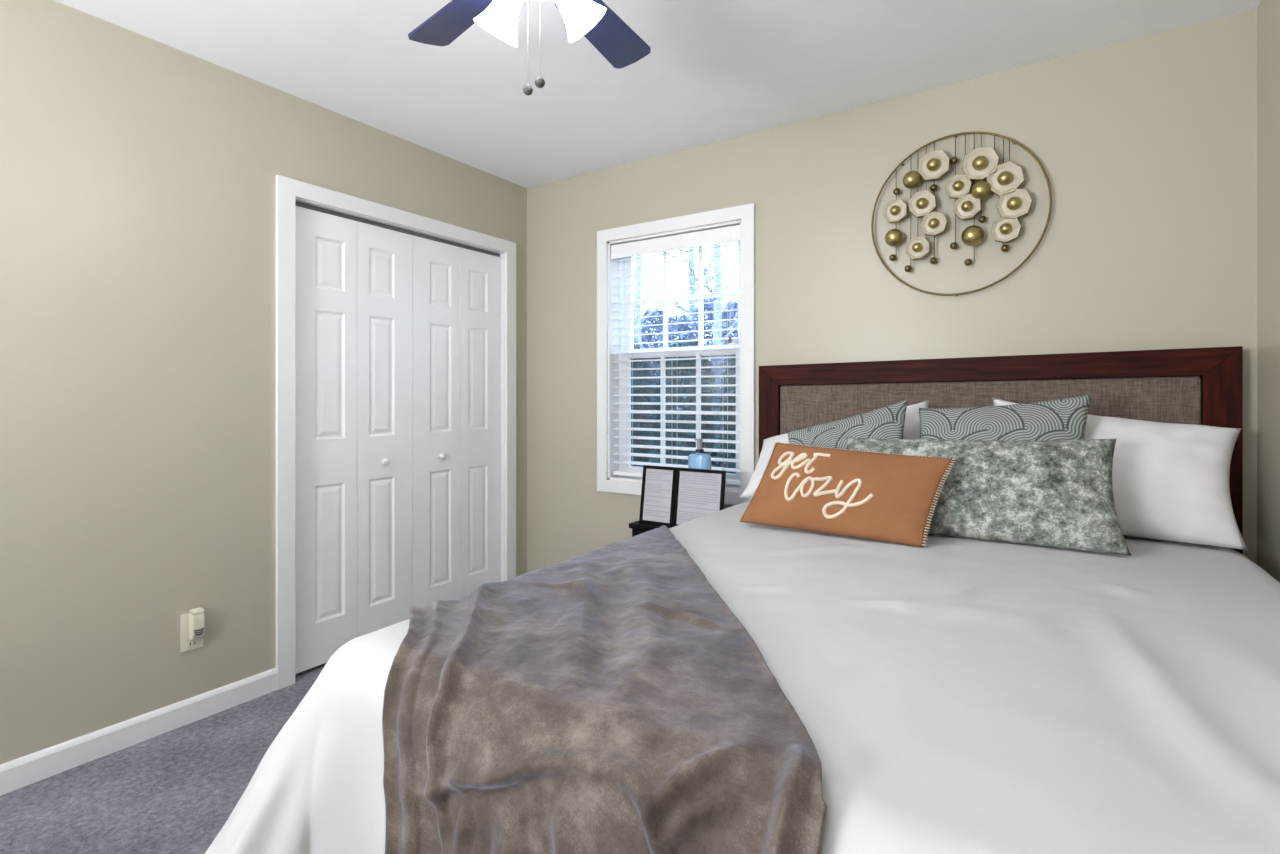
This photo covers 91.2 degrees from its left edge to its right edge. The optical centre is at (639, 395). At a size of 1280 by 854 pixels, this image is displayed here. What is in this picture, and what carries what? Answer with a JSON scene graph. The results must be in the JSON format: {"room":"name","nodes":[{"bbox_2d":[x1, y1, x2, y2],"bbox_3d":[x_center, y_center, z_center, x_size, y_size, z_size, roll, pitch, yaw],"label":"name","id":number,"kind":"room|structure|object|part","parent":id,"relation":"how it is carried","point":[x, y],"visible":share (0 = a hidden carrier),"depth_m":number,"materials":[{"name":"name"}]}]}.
{"room":"bedroom","nodes":[
{"label":"bedroom","id":0,"kind":"room"},
{"bbox_2d":[0,663,325,853],"bbox_3d":[-0.880,1.241,1.164,4.115,0.100,4.860,0,0,33],"label":"floor","id":1,"kind":"structure","parent":0,"point":[174,791],"depth_m":1.88,"materials":[{"name":"grey carpet"}]},
{"bbox_2d":[629,521,671,536],"bbox_3d":[0.221,0.896,2.948,0.460,0.590,0.345,0,0,33],"label":"nightstand","id":2,"kind":"object","parent":1,"relation":"on","point":[638,528],"visible":0.04,"depth_m":2.92,"materials":[{"name":"black paint"}]},
{"bbox_3d":[0.144,0.726,2.830,0.394,0.198,0.018,0,0,33],"label":"drawer","id":3,"kind":"part","parent":2,"relation":"part of","materials":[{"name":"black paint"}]},
{"bbox_2d":[639,465,725,526],"bbox_3d":[0.188,0.467,2.872,0.423,0.273,0.057,0,0,31],"label":"document folder","id":4,"kind":"object","parent":2,"relation":"on","point":[670,496],"visible":0.88,"depth_m":2.87,"materials":[{"name":"black paint"}]},
{"bbox_3d":[0.085,0.466,2.935,0.180,0.272,0.014,0,-8,33],"label":"frame","id":5,"kind":"part","parent":4,"relation":"part of","materials":[{"name":"black paint"}]},
{"bbox_3d":[0.266,0.467,2.824,0.239,0.272,0.026,0,-8,33],"label":"frame","id":6,"kind":"part","parent":4,"relation":"part of","materials":[{"name":"black paint"}]},
{"bbox_2d":[688,438,710,469],"bbox_3d":[0.277,0.399,2.905,0.112,0.404,0.084,0,0,33],"label":"pump bottle","id":7,"kind":"object","parent":2,"relation":"on","point":[699,460],"visible":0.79,"depth_m":2.87,"materials":[{"name":"blue glass"}]},
{"bbox_2d":[759,346,1242,553],"bbox_3d":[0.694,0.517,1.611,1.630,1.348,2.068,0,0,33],"label":"headboard","id":8,"kind":"object","parent":1,"relation":"on","point":[791,398],"visible":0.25,"depth_m":2.29,"materials":[{"name":"brown wood"}]},
{"bbox_2d":[205,501,1279,853],"bbox_3d":[0.471,0.731,1.412,1.802,0.626,2.091,0,0,33],"label":"duvet","id":9,"kind":"object","parent":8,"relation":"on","point":[951,694],"visible":0.56,"depth_m":1.01,"materials":[{"name":"white fabric"}]},
{"bbox_2d":[382,525,827,853],"bbox_3d":[-0.140,0.659,1.517,0.686,0.516,1.885,0,0,0],"label":"throw blanket","id":10,"kind":"object","parent":9,"relation":"on","point":[606,699],"visible":1,"depth_m":0.88,"materials":[{"name":"grey fabric"}]},
{"bbox_2d":[740,400,928,497],"bbox_3d":[0.771,0.222,2.485,0.729,0.412,0.247,0,0,35],"label":"bed pillow","id":11,"kind":"object","parent":9,"relation":"on","point":[912,419],"visible":0.12,"depth_m":2.57,"materials":[{"name":"white fabric"}]},
{"bbox_2d":[738,442,955,546],"bbox_3d":[0.633,0.293,1.978,0.636,0.267,0.186,0,0,34],"label":"lumbar pillow","id":12,"kind":"object","parent":9,"relation":"on","point":[880,496],"visible":1,"depth_m":1.92,"materials":[{"name":"orange fabric"}]},
{"bbox_2d":[788,399,907,448],"bbox_3d":[0.740,0.213,2.311,0.461,0.405,0.208,0,0,32],"label":"throw pillow","id":13,"kind":"object","parent":9,"relation":"on","point":[887,422],"visible":0.28,"depth_m":2.28,"materials":[{"name":"grey fabric"}]},
{"bbox_2d":[846,437,1130,555],"bbox_3d":[1.014,0.275,1.938,0.785,0.305,0.202,0,0,32],"label":"lumbar pillow","id":14,"kind":"object","parent":9,"relation":"on","point":[1052,493],"visible":0.73,"depth_m":1.82,"materials":[{"name":"grey fabric"}]},
{"bbox_2d":[919,394,1091,440],"bbox_3d":[1.167,0.205,2.042,0.507,0.422,0.223,0,0,33],"label":"throw pillow","id":15,"kind":"object","parent":9,"relation":"on","point":[1065,418],"visible":0.36,"depth_m":2.03,"materials":[{"name":"grey fabric"}]},
{"bbox_2d":[992,397,1247,549],"bbox_3d":[1.491,0.220,2.010,0.671,0.428,0.266,0,0,36],"label":"bed pillow","id":16,"kind":"object","parent":9,"relation":"on","point":[1170,481],"visible":0.48,"depth_m":1.87,"materials":[{"name":"white fabric"}]},
{"bbox_3d":[0.600,0.527,2.873,0.095,1.327,0.058,0,0,33],"label":"headboard post","id":17,"kind":"part","parent":8,"relation":"part of","materials":[{"name":"brown wood"}]},
{"bbox_3d":[1.243,-0.103,2.453,1.628,0.109,0.058,0,0,33],"label":"headboard rail","id":18,"kind":"part","parent":8,"relation":"part of","materials":[{"name":"brown wood"}]},
{"bbox_3d":[1.886,0.517,2.034,0.095,1.348,0.058,0,0,33],"label":"headboard post","id":19,"kind":"part","parent":8,"relation":"part of","materials":[{"name":"brown wood"}]},
{"bbox_2d":[0,0,526,764],"bbox_3d":[-1.988,-0.029,1.876,0.120,2.440,4.600,0,0,33],"label":"wall","id":20,"kind":"structure","parent":0,"point":[138,172],"depth_m":2.16,"materials":[{"name":"beige paint"}]},
{"bbox_2d":[0,668,277,795],"bbox_3d":[-1.932,1.148,1.839,0.016,0.086,4.600,0,0,33],"label":"baseboard","id":21,"kind":"structure","parent":20,"relation":"attached to","point":[26,770],"depth_m":2.12,"materials":[{"name":"white paint"}]},
{"bbox_2d":[180,613,202,652],"bbox_3d":[-1.640,0.861,2.292,0.009,0.136,0.073,0,0,33],"label":"wall outlet","id":22,"kind":"object","parent":20,"relation":"attached to","point":[186,644],"visible":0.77,"depth_m":2.28,"materials":[{"name":"beige plastic"}]},
{"bbox_2d":[187,639,197,648],"bbox_3d":[-1.638,0.906,2.291,0.003,0.030,0.035,0,0,33],"label":"socket","id":23,"kind":"object","parent":22,"relation":"attached to","point":[191,644],"depth_m":2.29,"materials":[{"name":"beige plastic"}]},
{"bbox_2d":[189,607,204,639],"bbox_3d":[-1.617,0.834,2.287,0.040,0.109,0.042,0,0,33],"label":"air freshener","id":24,"kind":"object","parent":22,"relation":"attached to","point":[196,616],"visible":1,"depth_m":2.27,"materials":[{"name":"beige plastic"}]},
{"bbox_2d":[295,206,412,673],"bbox_3d":[-1.298,0.186,2.874,0.066,1.974,0.598,0,0,33],"label":"door","id":25,"kind":"structure","parent":20,"relation":"in","point":[354,279],"depth_m":2.85,"materials":[{"name":"white paint"}]},
{"bbox_3d":[-1.212,0.315,2.976,0.034,0.034,0.034,0,0,33],"label":"knob","id":26,"kind":"part","parent":25,"relation":"part of","materials":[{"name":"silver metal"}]},
{"bbox_2d":[276,175,515,689],"bbox_3d":[-1.153,0.148,3.140,0.138,2.086,1.354,0,0,33],"label":"door frame","id":27,"kind":"structure","parent":20,"relation":"attached to","point":[288,190],"depth_m":2.59,"materials":[{"name":"white paint"}]},
{"bbox_2d":[295,201,499,256],"bbox_3d":[-1.150,-0.814,3.136,0.024,0.018,1.200,0,0,33],"label":"door track","id":28,"kind":"object","parent":20,"relation":"attached to","point":[299,204],"visible":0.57,"depth_m":3.02,"materials":[{"name":"grey metal"}]},
{"bbox_2d":[413,236,500,607],"bbox_3d":[-0.970,0.186,3.377,0.066,1.974,0.598,0,0,33],"label":"door","id":29,"kind":"structure","parent":20,"relation":"in","point":[457,290],"depth_m":3.35,"materials":[{"name":"white paint"}]},
{"bbox_3d":[-1.030,0.315,3.255,0.034,0.034,0.034,0,0,33],"label":"knob","id":30,"kind":"part","parent":29,"relation":"part of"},
{"bbox_2d":[55,0,1261,187],"bbox_3d":[-0.880,-1.299,1.164,4.115,0.100,4.860,0,0,33],"label":"ceiling","id":31,"kind":"structure","parent":0,"point":[713,71],"depth_m":2.29,"materials":[{"name":"white paint"}]},
{"bbox_2d":[408,0,650,94],"bbox_3d":[-0.257,-0.998,1.541,1.033,0.502,1.013,0,0,33],"label":"ceiling fan","id":32,"kind":"object","parent":31,"relation":"hanging from","point":[603,28],"visible":1,"depth_m":1.73,"materials":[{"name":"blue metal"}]},
{"bbox_3d":[-0.510,-1.061,1.752,0.377,0.033,0.130,0,0,44],"label":"blade","id":33,"kind":"part","parent":32,"relation":"part of","materials":[{"name":"blue wood"}]},
{"bbox_3d":[-0.348,-0.960,1.590,0.140,0.142,0.119,0,0,33],"label":"lamp shade","id":34,"kind":"part","parent":32,"relation":"part of","materials":[{"name":"white glass"}]},
{"bbox_3d":[-0.274,-0.960,1.393,0.115,0.142,0.138,0,0,33],"label":"lamp shade","id":35,"kind":"part","parent":32,"relation":"part of","materials":[{"name":"white glass"}]},
{"bbox_3d":[-0.146,-0.960,1.558,0.121,0.142,0.135,0,0,33],"label":"lamp shade","id":36,"kind":"part","parent":32,"relation":"part of","materials":[{"name":"white glass"}]},
{"bbox_3d":[-0.101,-1.061,1.819,0.130,0.033,0.377,0,0,28],"label":"blade","id":37,"kind":"part","parent":32,"relation":"part of","materials":[{"name":"blue wood"}]},
{"bbox_2d":[527,9,1256,572],"bbox_3d":[0.695,-0.029,2.955,3.435,2.440,0.140,0,0,33],"label":"wall","id":38,"kind":"structure","parent":0,"point":[1146,147],"depth_m":2.49,"materials":[{"name":"beige paint"}]},
{"bbox_2d":[597,203,754,504],"bbox_3d":[0.193,-0.193,3.272,0.924,1.433,0.158,0,0,33],"label":"window","id":39,"kind":"structure","parent":38,"relation":"in","point":[607,481],"depth_m":3.36,"materials":[{"name":"white paint"}]},
{"bbox_2d":[611,225,739,484],"bbox_3d":[0.177,-0.198,3.248,0.768,1.263,0.078,0,0,33],"label":"window blind","id":40,"kind":"object","parent":39,"relation":"attached to","point":[731,233],"visible":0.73,"depth_m":3.22,"materials":[{"name":"white plastic"}]},
{"bbox_3d":[0.183,0.424,3.258,0.764,0.020,0.048,0,0,33],"label":"rail","id":41,"kind":"part","parent":40,"relation":"part of","materials":[{"name":"white plastic"}]},
{"bbox_3d":[0.204,-0.241,3.291,0.773,0.028,0.008,0,0,33],"label":"meeting rail","id":42,"kind":"part","parent":39,"relation":"part of","materials":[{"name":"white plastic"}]},
{"bbox_3d":[0.213,0.095,3.304,0.728,0.704,0.024,0,0,33],"label":"sash","id":43,"kind":"part","parent":39,"relation":"part of","materials":[{"name":"white plastic"}]},
{"bbox_3d":[0.228,-0.521,3.326,0.728,0.623,0.024,0,0,33],"label":"sash","id":44,"kind":"part","parent":39,"relation":"part of","materials":[{"name":"glass"}]},
{"bbox_2d":[871,132,1051,295],"bbox_3d":[1.241,-0.717,2.467,0.640,0.640,0.079,0,0,33],"label":"wall art","id":45,"kind":"object","parent":38,"relation":"attached to","point":[1004,180],"visible":1,"depth_m":2.44,"materials":[{"name":"gold metal"}]},
{"bbox_2d":[890,205,899,215],"bbox_3d":[1.050,-0.763,2.578,0.039,0.040,0.040,0,0,33],"label":"flower center","id":46,"kind":"object","parent":45,"relation":"on","point":[894,209],"depth_m":2.57,"materials":[{"name":"gold metal"}]},
{"bbox_2d":[884,199,906,221],"bbox_3d":[1.053,-0.763,2.582,0.089,0.089,0.012,0,0,33],"label":"flower","id":47,"kind":"object","parent":45,"relation":"on","point":[895,210],"depth_m":2.58,"materials":[{"name":"beige metal"}]},
{"bbox_3d":[1.063,-0.762,2.598,0.003,0.362,0.004,0,0,33],"label":"rod","id":48,"kind":"part","parent":45,"relation":"part of","materials":[{"name":"gold metal"}]},
{"bbox_3d":[1.111,-0.760,2.567,0.003,0.454,0.004,0,0,33],"label":"rod","id":49,"kind":"part","parent":45,"relation":"part of","materials":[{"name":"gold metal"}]},
{"bbox_3d":[1.133,-0.809,2.552,0.003,0.386,0.004,0,0,33],"label":"rod","id":50,"kind":"part","parent":45,"relation":"part of","materials":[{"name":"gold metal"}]},
{"bbox_2d":[906,236,928,258],"bbox_3d":[1.124,-0.599,2.536,0.086,0.086,0.012,0,0,33],"label":"flower","id":51,"kind":"object","parent":45,"relation":"on","point":[917,247],"depth_m":2.53,"materials":[{"name":"beige metal"}]},
{"bbox_2d":[912,243,922,252],"bbox_3d":[1.121,-0.599,2.531,0.038,0.039,0.039,0,0,33],"label":"flower center","id":52,"kind":"object","parent":45,"relation":"on","point":[916,247],"depth_m":2.52,"materials":[{"name":"gold metal"}]},
{"bbox_2d":[916,198,927,208],"bbox_3d":[1.136,-0.775,2.522,0.043,0.045,0.044,0,0,33],"label":"flower center","id":53,"kind":"object","parent":45,"relation":"on","point":[921,203],"depth_m":2.51,"materials":[{"name":"gold metal"}]},
{"bbox_2d":[909,190,935,216],"bbox_3d":[1.139,-0.775,2.526,0.102,0.102,0.012,0,0,33],"label":"flower","id":54,"kind":"object","parent":45,"relation":"on","point":[927,209],"depth_m":2.52,"materials":[{"name":"beige metal"}]},
{"bbox_2d":[928,218,938,228],"bbox_3d":[1.172,-0.688,2.498,0.039,0.041,0.040,0,0,33],"label":"flower center","id":55,"kind":"object","parent":45,"relation":"on","point":[933,223],"depth_m":2.49,"materials":[{"name":"gold metal"}]},
{"bbox_2d":[918,150,948,179],"bbox_3d":[1.174,-0.922,2.503,0.114,0.114,0.012,0,0,33],"label":"flower","id":56,"kind":"object","parent":45,"relation":"on","point":[926,172],"depth_m":2.50,"materials":[{"name":"beige metal"}]},
{"bbox_2d":[927,158,939,170],"bbox_3d":[1.171,-0.922,2.499,0.049,0.051,0.050,0,0,33],"label":"flower center","id":57,"kind":"object","parent":45,"relation":"on","point":[933,164],"depth_m":2.48,"materials":[{"name":"gold metal"}]},
{"bbox_2d":[921,212,946,234],"bbox_3d":[1.175,-0.688,2.503,0.094,0.094,0.012,0,0,33],"label":"flower","id":58,"kind":"object","parent":45,"relation":"on","point":[939,226],"depth_m":2.50,"materials":[{"name":"beige metal"}]},
{"bbox_3d":[1.184,-0.789,2.519,0.003,0.470,0.004,0,0,33],"label":"rod","id":59,"kind":"part","parent":45,"relation":"part of","materials":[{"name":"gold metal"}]},
{"bbox_3d":[1.248,-0.818,2.477,0.003,0.431,0.004,0,0,33],"label":"rod","id":60,"kind":"part","parent":45,"relation":"part of","materials":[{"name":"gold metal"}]},
{"bbox_2d":[945,174,970,197],"bbox_3d":[1.248,-0.822,2.455,0.092,0.092,0.012,0,0,33],"label":"flower","id":61,"kind":"object","parent":45,"relation":"on","point":[963,189],"depth_m":2.45,"materials":[{"name":"beige metal"}]},
{"bbox_2d":[953,180,963,190],"bbox_3d":[1.245,-0.822,2.451,0.039,0.040,0.040,0,0,33],"label":"flower center","id":62,"kind":"object","parent":45,"relation":"on","point":[958,185],"depth_m":2.44,"materials":[{"name":"gold metal"}]},
{"bbox_2d":[961,201,972,211],"bbox_3d":[1.271,-0.737,2.434,0.040,0.042,0.041,0,0,33],"label":"flower center","id":63,"kind":"object","parent":45,"relation":"on","point":[966,206],"depth_m":2.42,"materials":[{"name":"gold metal"}]},
{"bbox_2d":[954,194,980,218],"bbox_3d":[1.274,-0.737,2.438,0.094,0.094,0.012,0,0,33],"label":"flower","id":64,"kind":"object","parent":45,"relation":"on","point":[973,201],"depth_m":2.43,"materials":[{"name":"beige metal"}]},
{"bbox_3d":[1.303,-0.778,2.442,0.003,0.496,0.004,0,0,33],"label":"rod","id":65,"kind":"part","parent":45,"relation":"part of","materials":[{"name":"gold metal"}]},
{"bbox_2d":[972,155,987,170],"bbox_3d":[1.309,-0.895,2.409,0.053,0.055,0.054,0,0,33],"label":"flower center","id":66,"kind":"object","parent":45,"relation":"on","point":[979,162],"depth_m":2.40,"materials":[{"name":"gold metal"}]},
{"bbox_2d":[962,147,998,178],"bbox_3d":[1.312,-0.895,2.413,0.126,0.126,0.012,0,0,33],"label":"flower","id":67,"kind":"object","parent":45,"relation":"on","point":[990,169],"depth_m":2.41,"materials":[{"name":"beige metal"}]},
{"bbox_2d":[997,171,1012,185],"bbox_3d":[1.378,-0.821,2.364,0.050,0.052,0.052,0,0,33],"label":"flower center","id":68,"kind":"object","parent":45,"relation":"on","point":[1004,178],"depth_m":2.35,"materials":[{"name":"gold metal"}]},
{"bbox_2d":[999,223,1011,234],"bbox_3d":[1.380,-0.630,2.363,0.041,0.042,0.042,0,0,33],"label":"flower center","id":69,"kind":"object","parent":45,"relation":"on","point":[1004,228],"depth_m":2.35,"materials":[{"name":"gold metal"}]},
{"bbox_2d":[987,161,1023,194],"bbox_3d":[1.381,-0.821,2.368,0.123,0.123,0.012,0,0,33],"label":"flower","id":70,"kind":"object","parent":45,"relation":"on","point":[995,185],"depth_m":2.37,"materials":[{"name":"beige metal"}]},
{"bbox_2d":[991,216,1020,241],"bbox_3d":[1.383,-0.630,2.367,0.098,0.098,0.012,0,0,33],"label":"flower","id":71,"kind":"object","parent":45,"relation":"on","point":[998,233],"depth_m":2.36,"materials":[{"name":"beige metal"}]},
{"bbox_2d":[1007,197,1020,209],"bbox_3d":[1.402,-0.721,2.348,0.048,0.049,0.049,0,0,33],"label":"flower center","id":72,"kind":"object","parent":45,"relation":"on","point":[1013,203],"depth_m":2.33,"materials":[{"name":"gold metal"}]},
{"bbox_2d":[997,188,1031,218],"bbox_3d":[1.405,-0.721,2.353,0.114,0.114,0.012,0,0,33],"label":"flower","id":73,"kind":"object","parent":45,"relation":"on","point":[1006,211],"depth_m":2.35,"materials":[{"name":"beige metal"}]},
{"bbox_2d":[1257,0,1279,582],"bbox_3d":[0.788,-0.029,0.065,0.120,2.440,4.600,0,0,33],"label":"wall","id":74,"kind":"structure","parent":0,"point":[1268,11],"depth_m":1.91,"materials":[{"name":"beige paint"}]},
{"label":"outside","id":75,"kind":"structure","parent":0,"visible":0},
{"bbox_2d":[631,438,735,465],"bbox_3d":[12.576,1.641,31.417,60.000,0.001,60.000,0,0,33],"label":"lawn","id":76,"kind":"structure","parent":75,"point":[702,438],"depth_m":16.66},
{"bbox_2d":[631,323,652,443],"bbox_3d":[-0.446,-0.608,20.329,1.772,4.595,1.733,0,0,-31],"label":"evergreen shrub","id":77,"kind":"object","parent":76,"relation":"on","point":[644,346],"visible":0.03,"depth_m":20.15,"materials":[{"name":"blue plant"}]},
{"bbox_2d":[631,338,655,466],"bbox_3d":[-0.290,0.344,10.687,1.211,2.717,1.215,0,0,-41],"label":"evergreen shrub","id":78,"kind":"object","parent":76,"relation":"on","point":[644,373],"visible":0.23,"depth_m":10.47,"materials":[{"name":"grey plant"}]},
{"bbox_2d":[633,309,662,439],"bbox_3d":[0.502,-0.740,22.805,1.814,4.874,1.863,0,0,33],"label":"evergreen shrub","id":79,"kind":"object","parent":76,"relation":"on","point":[654,320],"visible":0.15,"depth_m":22.38,"materials":[{"name":"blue plant"}]},
{"bbox_2d":[634,255,675,441],"bbox_3d":[-0.216,-2.857,14.265,2.243,9.007,1.518,0,0,-15],"label":"tree","id":80,"kind":"object","parent":76,"relation":"on","point":[637,313],"visible":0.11,"depth_m":14.20,"materials":[{"name":"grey plant"}]},
{"bbox_2d":[650,315,703,446],"bbox_3d":[1.191,-0.403,19.258,1.749,4.203,1.741,0,0,-31],"label":"evergreen shrub","id":81,"kind":"object","parent":76,"relation":"on","point":[672,319],"visible":0.16,"depth_m":18.96,"materials":[{"name":"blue plant"}]},
{"bbox_2d":[646,339,720,466],"bbox_3d":[0.714,0.398,10.029,1.210,2.628,1.219,0,0,33],"label":"evergreen shrub","id":82,"kind":"object","parent":76,"relation":"on","point":[686,363],"visible":0.34,"depth_m":9.78,"materials":[{"name":"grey plant"}]},
{"bbox_2d":[647,245,737,427],"bbox_3d":[1.841,-4.360,25.729,4.180,12.004,4.293,0,0,-6],"label":"tree","id":83,"kind":"object","parent":76,"relation":"on","point":[691,308],"visible":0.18,"depth_m":25.64,"materials":[{"name":"grey plant"}]},
{"bbox_2d":[671,243,737,466],"bbox_3d":[1.637,-2.869,12.800,1.872,9.040,1.710,0,0,-5],"label":"tree","id":84,"kind":"object","parent":76,"relation":"on","point":[717,251],"visible":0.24,"depth_m":12.78,"materials":[{"name":"grey plant"}]},
{"bbox_2d":[688,298,729,442],"bbox_3d":[2.408,-0.852,21.566,1.838,5.056,1.849,0,0,33],"label":"evergreen shrub","id":85,"kind":"object","parent":76,"relation":"on","point":[709,306],"visible":0.1,"depth_m":21.20,"materials":[{"name":"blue plant"}]},
{"bbox_2d":[709,301,737,452],"bbox_3d":[2.819,-0.550,18.205,1.768,4.543,1.751,0,0,33],"label":"evergreen shrub","id":86,"kind":"object","parent":76,"relation":"on","point":[731,314],"visible":0.09,"depth_m":17.89,"materials":[{"name":"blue plant"}]},
{"bbox_2d":[714,355,735,473],"bbox_3d":[1.717,0.360,9.366,1.218,2.681,1.219,0,0,33],"label":"evergreen shrub","id":87,"kind":"object","parent":76,"relation":"on","point":[731,427],"visible":0.1,"depth_m":9.29,"materials":[{"name":"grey plant"}]}
]}

